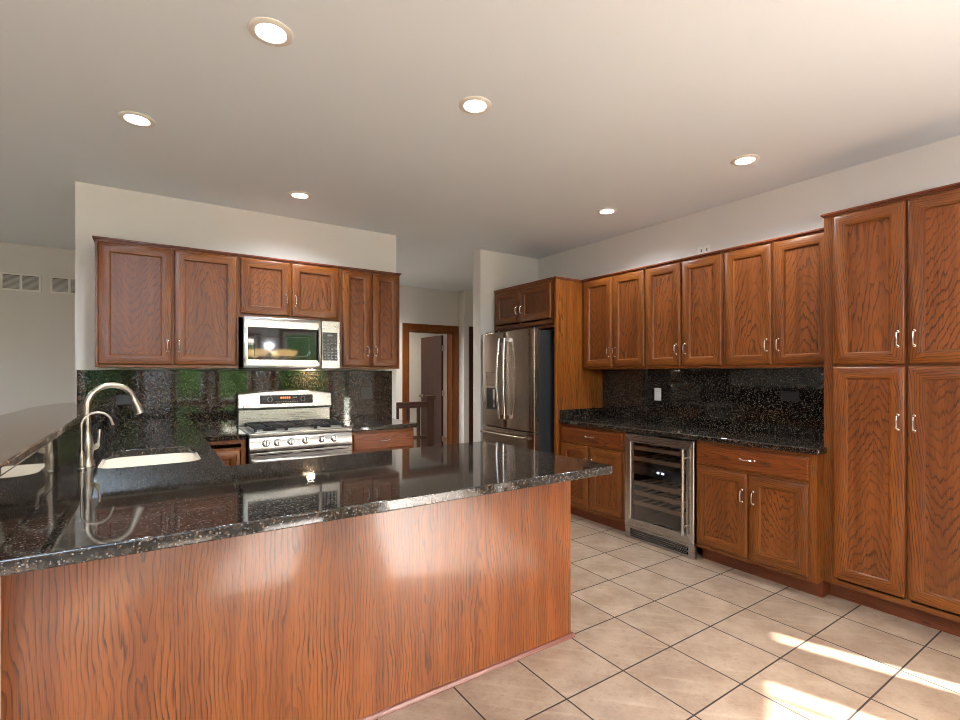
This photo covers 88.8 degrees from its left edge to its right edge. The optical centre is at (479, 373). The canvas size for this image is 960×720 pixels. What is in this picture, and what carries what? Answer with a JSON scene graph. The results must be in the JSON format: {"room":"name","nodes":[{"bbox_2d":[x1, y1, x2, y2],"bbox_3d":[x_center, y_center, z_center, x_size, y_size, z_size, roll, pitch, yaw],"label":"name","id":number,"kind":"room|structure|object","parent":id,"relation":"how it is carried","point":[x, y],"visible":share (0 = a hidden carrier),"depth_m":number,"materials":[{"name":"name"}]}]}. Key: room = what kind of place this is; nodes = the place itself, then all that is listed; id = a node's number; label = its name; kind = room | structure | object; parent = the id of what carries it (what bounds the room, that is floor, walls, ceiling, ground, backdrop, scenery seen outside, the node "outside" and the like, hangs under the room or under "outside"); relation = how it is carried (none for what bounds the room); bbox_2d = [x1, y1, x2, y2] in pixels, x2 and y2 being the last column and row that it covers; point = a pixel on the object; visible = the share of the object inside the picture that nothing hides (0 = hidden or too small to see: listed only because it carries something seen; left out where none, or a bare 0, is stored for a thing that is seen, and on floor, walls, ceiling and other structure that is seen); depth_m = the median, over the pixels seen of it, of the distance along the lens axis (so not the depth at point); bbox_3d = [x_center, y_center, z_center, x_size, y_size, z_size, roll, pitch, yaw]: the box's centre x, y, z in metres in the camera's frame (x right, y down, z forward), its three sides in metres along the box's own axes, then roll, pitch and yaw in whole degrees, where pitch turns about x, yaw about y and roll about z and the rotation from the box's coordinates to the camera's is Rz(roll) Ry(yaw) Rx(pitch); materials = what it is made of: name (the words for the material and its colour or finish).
{"room":"kitchen","nodes":[
{"label":"kitchen","id":0,"kind":"room"},
{"bbox_2d":[0,576,0,719],"bbox_3d":[-2.050,0.807,2.336,0.118,1.105,2.884,0,0,-34],"label":"wall","id":1,"kind":"structure","parent":0,"point":[0,576],"depth_m":1.34,"materials":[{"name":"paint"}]},
{"bbox_2d":[0,409,98,547],"bbox_3d":[-1.991,0.350,2.376,0.022,0.190,2.884,0,0,-34],"label":"backsplash","id":2,"kind":"structure","parent":1,"relation":"attached to","point":[22,488],"depth_m":1.61,"materials":[{"name":"black stone"}]},
{"bbox_2d":[0,402,101,476],"bbox_3d":[-2.195,0.238,2.392,0.378,0.032,3.178,0,0,-34],"label":"bar","id":3,"kind":"object","parent":1,"relation":"on","point":[23,433],"visible":0.88,"depth_m":2.00,"materials":[{"name":"black stone"}]},
{"bbox_2d":[0,242,458,419],"bbox_3d":[-4.308,-0.010,5.732,9.430,2.740,0.120,0,0,-34],"label":"wall","id":4,"kind":"structure","parent":0,"point":[37,329],"depth_m":5.36,"materials":[{"name":"paint"}]},
{"bbox_2d":[0,272,41,292],"bbox_3d":[-4.915,-0.973,5.245,0.330,0.190,0.011,0,0,-34],"label":"air vent","id":5,"kind":"object","parent":4,"relation":"in","point":[8,280],"visible":1,"depth_m":5.24,"materials":[{"name":"white metal"}]},
{"bbox_2d":[50,276,74,294],"bbox_3d":[-4.583,-0.973,5.468,0.330,0.190,0.011,0,0,-34],"label":"air vent","id":6,"kind":"object","parent":4,"relation":"in","point":[58,285],"visible":0.67,"depth_m":5.43,"materials":[{"name":"white metal"}]},
{"bbox_2d":[402,323,458,444],"bbox_3d":[-0.832,0.285,8.062,1.030,2.150,0.162,0,0,-34],"label":"trim","id":7,"kind":"structure","parent":4,"relation":"attached to","point":[453,337],"depth_m":8.22,"materials":[{"name":"brown wood"}]},
{"bbox_2d":[418,335,444,446],"bbox_3d":[-0.869,0.355,8.586,0.128,1.990,0.770,0,0,-34],"label":"door","id":8,"kind":"structure","parent":4,"relation":"in","point":[432,348],"depth_m":8.49,"materials":[{"name":"brown wood"}]},
{"bbox_2d":[75,181,537,441],"bbox_3d":[-1.076,-0.010,4.823,4.495,2.740,0.150,0,0,-34],"label":"wall","id":9,"kind":"structure","parent":0,"point":[103,211],"depth_m":4.13,"materials":[{"name":"paint"}]},
{"bbox_2d":[92,235,238,367],"bbox_3d":[-2.335,-0.486,3.688,0.899,0.892,0.371,0,0,-34],"label":"upper cabinet","id":10,"kind":"object","parent":9,"relation":"attached to","point":[157,305],"visible":1,"depth_m":3.54,"materials":[{"name":"brown wood"}]},
{"bbox_2d":[77,370,391,433],"bbox_3d":[-1.889,0.232,4.199,2.430,0.507,0.020,0,0,-34],"label":"backsplash","id":11,"kind":"structure","parent":9,"relation":"attached to","point":[169,399],"depth_m":3.96,"materials":[{"name":"black stone"}]},
{"bbox_2d":[116,395,130,404],"bbox_3d":[-2.653,0.200,3.668,0.115,0.070,0.008,0,0,-34],"label":"wall outlet","id":12,"kind":"object","parent":11,"relation":"attached to","point":[120,399],"visible":0.77,"depth_m":3.66,"materials":[{"name":"black plastic"}]},
{"bbox_2d":[361,387,371,398],"bbox_3d":[-1.091,0.190,4.715,0.115,0.115,0.008,0,0,-34],"label":"wall outlet","id":13,"kind":"object","parent":11,"relation":"attached to","point":[366,392],"visible":1,"depth_m":4.71,"materials":[{"name":"black plastic"}]},
{"bbox_2d":[238,254,340,321],"bbox_3d":[-1.627,-0.685,4.162,0.802,0.493,0.371,0,0,-34],"label":"upper cabinet","id":14,"kind":"object","parent":9,"relation":"attached to","point":[268,287],"visible":0.92,"depth_m":4.01,"materials":[{"name":"brown wood"}]},
{"bbox_2d":[238,316,339,368],"bbox_3d":[-1.607,-0.235,4.124,0.748,0.404,0.456,0,0,-34],"label":"microwave","id":15,"kind":"object","parent":14,"relation":"attached to","point":[263,342],"visible":0.99,"depth_m":3.95,"materials":[{"name":"silver metal"}]},
{"bbox_2d":[324,334,336,358],"bbox_3d":[-1.262,-0.221,4.133,0.112,0.208,0.001,0,0,-34],"label":"keypad","id":16,"kind":"object","parent":15,"relation":"attached to","point":[330,340],"depth_m":4.13,"materials":[{"name":"grey"}]},
{"bbox_2d":[340,266,400,368],"bbox_3d":[-1.055,-0.486,4.546,0.574,0.892,0.371,0,0,-34],"label":"upper cabinet","id":17,"kind":"object","parent":9,"relation":"attached to","point":[369,299],"visible":0.9,"depth_m":4.40,"materials":[{"name":"brown wood"}]},
{"bbox_2d":[409,332,446,439],"bbox_3d":[-1.677,-0.010,9.772,5.100,2.740,0.100,0,0,-34],"label":"wall","id":18,"kind":"structure","parent":0,"point":[414,338],"depth_m":9.98,"materials":[{"name":"paint"}]},
{"bbox_2d":[459,290,472,442],"bbox_3d":[0.598,-0.010,8.920,2.270,2.740,0.290,0,0,-34],"label":"wall","id":19,"kind":"structure","parent":0,"point":[465,297],"depth_m":8.21,"materials":[{"name":"paint"}]},
{"bbox_2d":[469,326,472,441],"bbox_3d":[0.225,0.290,8.479,0.980,2.140,0.024,0,0,-34],"label":"trim","id":20,"kind":"structure","parent":19,"relation":"attached to","point":[470,328],"depth_m":8.21,"materials":[{"name":"brown wood"}]},
{"bbox_2d":[0,0,959,291],"bbox_3d":[-1.176,-1.430,3.100,11.900,0.100,11.940,0,0,-34],"label":"ceiling","id":21,"kind":"structure","parent":0,"point":[641,109],"depth_m":2.52,"materials":[{"name":"paint"}]},
{"bbox_2d":[118,111,155,127],"bbox_3d":[-1.863,-1.376,2.661,0.170,0.008,0.170,0,0,-34],"label":"recessed light","id":22,"kind":"object","parent":21,"relation":"in","point":[130,117],"visible":1,"depth_m":2.65,"materials":[{"name":"white paint"}]},
{"bbox_2d":[248,17,292,46],"bbox_3d":[-0.845,-1.376,1.982,0.170,0.008,0.170,0,0,-34],"label":"recessed light","id":23,"kind":"object","parent":21,"relation":"in","point":[269,31],"visible":1,"depth_m":1.97,"materials":[{"name":"white paint"}]},
{"bbox_2d":[288,191,311,198],"bbox_3d":[-1.396,-1.376,3.797,0.170,0.008,0.170,0,0,-34],"label":"recessed light","id":24,"kind":"object","parent":21,"relation":"in","point":[295,194],"visible":1,"depth_m":3.79,"materials":[{"name":"white paint"}]},
{"bbox_2d":[459,96,491,113],"bbox_3d":[-0.025,-1.376,2.522,0.170,0.008,0.170,0,0,-34],"label":"recessed light","id":25,"kind":"object","parent":21,"relation":"in","point":[470,104],"visible":1,"depth_m":2.51,"materials":[{"name":"white paint"}]},
{"bbox_2d":[597,208,616,214],"bbox_3d":[1.082,-1.376,4.172,0.170,0.008,0.170,0,0,-34],"label":"recessed light","id":26,"kind":"object","parent":21,"relation":"in","point":[604,211],"visible":1,"depth_m":4.17,"materials":[{"name":"white paint"}]},
{"bbox_2d":[730,154,759,165],"bbox_3d":[1.716,-1.376,3.173,0.170,0.008,0.170,0,0,-34],"label":"recessed light","id":27,"kind":"object","parent":21,"relation":"in","point":[748,159],"visible":1,"depth_m":3.17,"materials":[{"name":"white paint"}]},
{"bbox_2d":[376,437,959,719],"bbox_3d":[-0.853,1.410,2.619,11.700,0.100,13.100,0,0,-34],"label":"floor","id":28,"kind":"structure","parent":0,"point":[661,634],"depth_m":2.34,"materials":[{"name":"tile"}]},
{"bbox_2d":[208,439,245,465],"bbox_3d":[-1.986,0.923,3.762,0.262,0.874,0.635,0,0,-34],"label":"base cabinet","id":29,"kind":"object","parent":28,"relation":"on","point":[231,452],"visible":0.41,"depth_m":3.56,"materials":[{"name":"brown wood"}]},
{"bbox_2d":[1,481,574,719],"bbox_3d":[-0.621,0.923,2.247,2.154,0.874,0.776,0,0,-34],"label":"peninsula base panel","id":30,"kind":"object","parent":28,"relation":"on","point":[375,616],"visible":0.8,"depth_m":1.78,"materials":[{"name":"brown wood"}]},
{"bbox_2d":[0,427,612,575],"bbox_3d":[-1.081,0.466,2.966,2.191,0.040,2.920,0,0,-34],"label":"countertop","id":31,"kind":"structure","parent":30,"relation":"on","point":[94,513],"depth_m":1.91,"materials":[{"name":"black stone"}]},
{"bbox_2d":[76,411,114,470],"bbox_3d":[-1.803,0.313,2.298,0.141,0.265,0.065,0,0,-34],"label":"filter faucet","id":32,"kind":"object","parent":31,"relation":"on","point":[81,456],"visible":1,"depth_m":2.25,"materials":[{"name":"silver metal"}]},
{"bbox_2d":[83,382,143,466],"bbox_3d":[-1.815,0.246,2.425,0.061,0.400,0.270,0,0,34],"label":"faucet","id":33,"kind":"object","parent":31,"relation":"on","point":[89,447],"visible":0.91,"depth_m":2.34,"materials":[{"name":"silver metal"}]},
{"bbox_2d":[101,453,197,467],"bbox_3d":[-1.772,0.581,2.644,0.455,0.188,0.663,0,0,-34],"label":"sink","id":34,"kind":"object","parent":31,"relation":"in","point":[132,461],"visible":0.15,"depth_m":2.89,"materials":[{"name":"beige ceramic"}]},
{"bbox_2d":[237,390,351,463],"bbox_3d":[-1.514,0.739,4.003,0.768,1.183,0.708,0,0,-34],"label":"gas range","id":35,"kind":"object","parent":28,"relation":"on","point":[283,425],"visible":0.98,"depth_m":3.94,"materials":[{"name":"silver metal"}]},
{"bbox_2d":[238,425,351,437],"bbox_3d":[-1.518,0.458,4.008,0.768,0.027,0.572,0,0,-34],"label":"cooktop","id":36,"kind":"object","parent":35,"relation":"in","point":[322,430],"depth_m":3.81,"materials":[{"name":"silver metal"}]},
{"bbox_2d":[350,428,413,453],"bbox_3d":[-0.979,0.923,4.437,0.573,0.874,0.635,0,0,-34],"label":"base cabinet","id":37,"kind":"object","parent":28,"relation":"on","point":[403,438],"visible":0.3,"depth_m":4.19,"materials":[{"name":"brown wood"}]},
{"bbox_2d":[338,418,418,431],"bbox_3d":[-0.966,0.466,4.445,0.623,0.040,0.590,0,0,-34],"label":"countertop","id":38,"kind":"structure","parent":37,"relation":"on","point":[387,423],"depth_m":4.32,"materials":[{"name":"black stone"}]},
{"bbox_2d":[396,395,435,447],"bbox_3d":[-1.345,0.823,5.780,1.805,1.075,0.130,0,0,-34],"label":"stair railing","id":39,"kind":"object","parent":28,"relation":"on","point":[427,404],"visible":0.3,"depth_m":6.19,"materials":[{"name":"brown wood"}]},
{"bbox_2d":[480,327,553,453],"bbox_3d":[0.552,0.450,5.204,0.866,1.780,0.871,0,0,-34],"label":"refrigerator","id":40,"kind":"object","parent":28,"relation":"on","point":[518,365],"visible":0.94,"depth_m":4.79,"materials":[{"name":"silver metal"}]},
{"bbox_2d":[554,276,603,454],"bbox_3d":[0.997,0.216,4.890,0.673,2.288,0.031,0,0,-34],"label":"panel","id":41,"kind":"object","parent":28,"relation":"on","point":[575,387],"visible":0.45,"depth_m":4.81,"materials":[{"name":"brown wood"}]},
{"bbox_2d":[561,424,627,531],"bbox_3d":[1.228,0.923,4.570,0.645,0.874,0.772,0,0,-34],"label":"base cabinet","id":42,"kind":"object","parent":28,"relation":"on","point":[599,499],"visible":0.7,"depth_m":4.35,"materials":[{"name":"brown wood"}]},
{"bbox_2d":[625,432,696,559],"bbox_3d":[1.593,0.926,3.962,0.630,0.862,0.628,0,0,-34],"label":"wine cooler","id":43,"kind":"object","parent":28,"relation":"on","point":[660,471],"visible":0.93,"depth_m":3.91,"materials":[{"name":"grey metal"}]},
{"bbox_2d":[634,500,685,517],"bbox_3d":[1.426,1.070,3.850,0.017,0.032,0.558,0,0,-34],"label":"shelf","id":44,"kind":"object","parent":43,"relation":"attached to","point":[647,505],"depth_m":3.86,"materials":[{"name":"brown wood"}]},
{"bbox_2d":[634,490,685,506],"bbox_3d":[1.426,0.985,3.850,0.017,0.032,0.558,0,0,-34],"label":"shelf","id":45,"kind":"object","parent":43,"relation":"attached to","point":[641,493],"depth_m":3.86,"materials":[{"name":"brown wood"}]},
{"bbox_2d":[634,480,685,495],"bbox_3d":[1.426,0.905,3.850,0.017,0.032,0.558,0,0,-34],"label":"shelf","id":46,"kind":"object","parent":43,"relation":"attached to","point":[649,485],"depth_m":3.86,"materials":[{"name":"brown wood"}]},
{"bbox_2d":[634,456,685,468],"bbox_3d":[1.426,0.705,3.850,0.017,0.032,0.558,0,0,-34],"label":"shelf","id":47,"kind":"object","parent":43,"relation":"attached to","point":[648,460],"depth_m":3.86,"materials":[{"name":"brown wood"}]},
{"bbox_2d":[634,445,685,456],"bbox_3d":[1.426,0.615,3.850,0.017,0.032,0.558,0,0,-34],"label":"shelf","id":48,"kind":"object","parent":43,"relation":"attached to","point":[649,449],"depth_m":3.86,"materials":[{"name":"brown wood"}]},
{"bbox_2d":[625,524,696,559],"bbox_3d":[1.395,1.308,3.829,0.026,0.097,0.628,0,0,-34],"label":"grille","id":49,"kind":"object","parent":43,"relation":"attached to","point":[676,545],"depth_m":3.79,"materials":[{"name":"silver metal"}]},
{"bbox_2d":[697,440,828,597],"bbox_3d":[2.017,0.923,3.394,0.645,0.874,0.776,0,0,-34],"label":"base cabinet","id":50,"kind":"object","parent":28,"relation":"on","point":[760,511],"visible":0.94,"depth_m":3.17,"materials":[{"name":"brown wood"}]},
{"bbox_2d":[559,407,826,454],"bbox_3d":[1.626,0.420,3.970,0.613,0.130,2.214,0,0,-34],"label":"countertop","id":51,"kind":"structure","parent":50,"relation":"on","point":[587,417],"depth_m":3.74,"materials":[{"name":"black stone"}]},
{"bbox_2d":[820,182,959,636],"bbox_3d":[2.494,0.200,2.763,0.555,2.320,0.828,0,0,-34],"label":"pantry cabinet","id":52,"kind":"object","parent":28,"relation":"on","point":[892,265],"visible":1,"depth_m":2.68,"materials":[{"name":"brown wood"}]},
{"bbox_2d":[538,135,959,369],"bbox_3d":[2.476,-0.010,3.400,0.120,2.740,6.170,0,0,-34],"label":"wall","id":53,"kind":"structure","parent":0,"point":[798,207],"depth_m":3.72,"materials":[{"name":"paint"}]},
{"bbox_2d":[494,277,553,332],"bbox_3d":[0.689,-0.684,5.310,0.715,0.488,0.972,0,0,-34],"label":"upper cabinet","id":54,"kind":"object","parent":53,"relation":"attached to","point":[531,304],"visible":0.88,"depth_m":5.08,"materials":[{"name":"brown wood"}]},
{"bbox_2d":[582,266,646,368],"bbox_3d":[1.346,-0.483,4.642,0.371,0.890,0.754,0,0,-34],"label":"upper cabinet","id":55,"kind":"object","parent":53,"relation":"attached to","point":[614,304],"visible":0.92,"depth_m":4.51,"materials":[{"name":"brown wood"}]},
{"bbox_2d":[646,249,723,368],"bbox_3d":[1.749,-0.483,4.040,0.371,0.890,0.692,0,0,-34],"label":"upper cabinet","id":56,"kind":"object","parent":53,"relation":"attached to","point":[685,296],"visible":0.91,"depth_m":3.91,"materials":[{"name":"brown wood"}]},
{"bbox_2d":[698,245,710,254],"bbox_3d":[1.898,-1.040,4.147,0.007,0.070,0.120,0,0,-34],"label":"plate","id":57,"kind":"object","parent":53,"relation":"attached to","point":[704,249],"visible":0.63,"depth_m":4.14,"materials":[{"name":"white plastic"}]},
{"bbox_2d":[602,368,823,437],"bbox_3d":[1.883,0.225,4.156,0.020,0.521,2.191,0,0,-34],"label":"backsplash","id":58,"kind":"structure","parent":53,"relation":"attached to","point":[742,398],"depth_m":3.98,"materials":[{"name":"black stone"}]},
{"bbox_2d":[642,390,651,397],"bbox_3d":[1.565,0.195,4.603,0.008,0.070,0.115,0,0,-34],"label":"wall outlet","id":59,"kind":"object","parent":58,"relation":"attached to","point":[645,393],"visible":1,"depth_m":4.59,"materials":[{"name":"black plastic"}]},
{"bbox_2d":[654,388,660,400],"bbox_3d":[1.633,0.195,4.502,0.008,0.115,0.070,0,0,-34],"label":"wall outlet","id":60,"kind":"object","parent":58,"relation":"attached to","point":[657,391],"visible":1,"depth_m":4.50,"materials":[{"name":"white plastic"}]},
{"bbox_2d":[781,391,797,401],"bbox_3d":[2.257,0.170,3.571,0.008,0.070,0.115,0,0,-34],"label":"wall outlet","id":61,"kind":"object","parent":58,"relation":"attached to","point":[785,395],"visible":1,"depth_m":3.57,"materials":[{"name":"black plastic"}]},
{"bbox_2d":[723,227,823,367],"bbox_3d":[2.145,-0.483,3.450,0.371,0.890,0.728,0,0,-34],"label":"upper cabinet","id":62,"kind":"object","parent":53,"relation":"attached to","point":[774,288],"visible":0.84,"depth_m":3.36,"materials":[{"name":"brown wood"}]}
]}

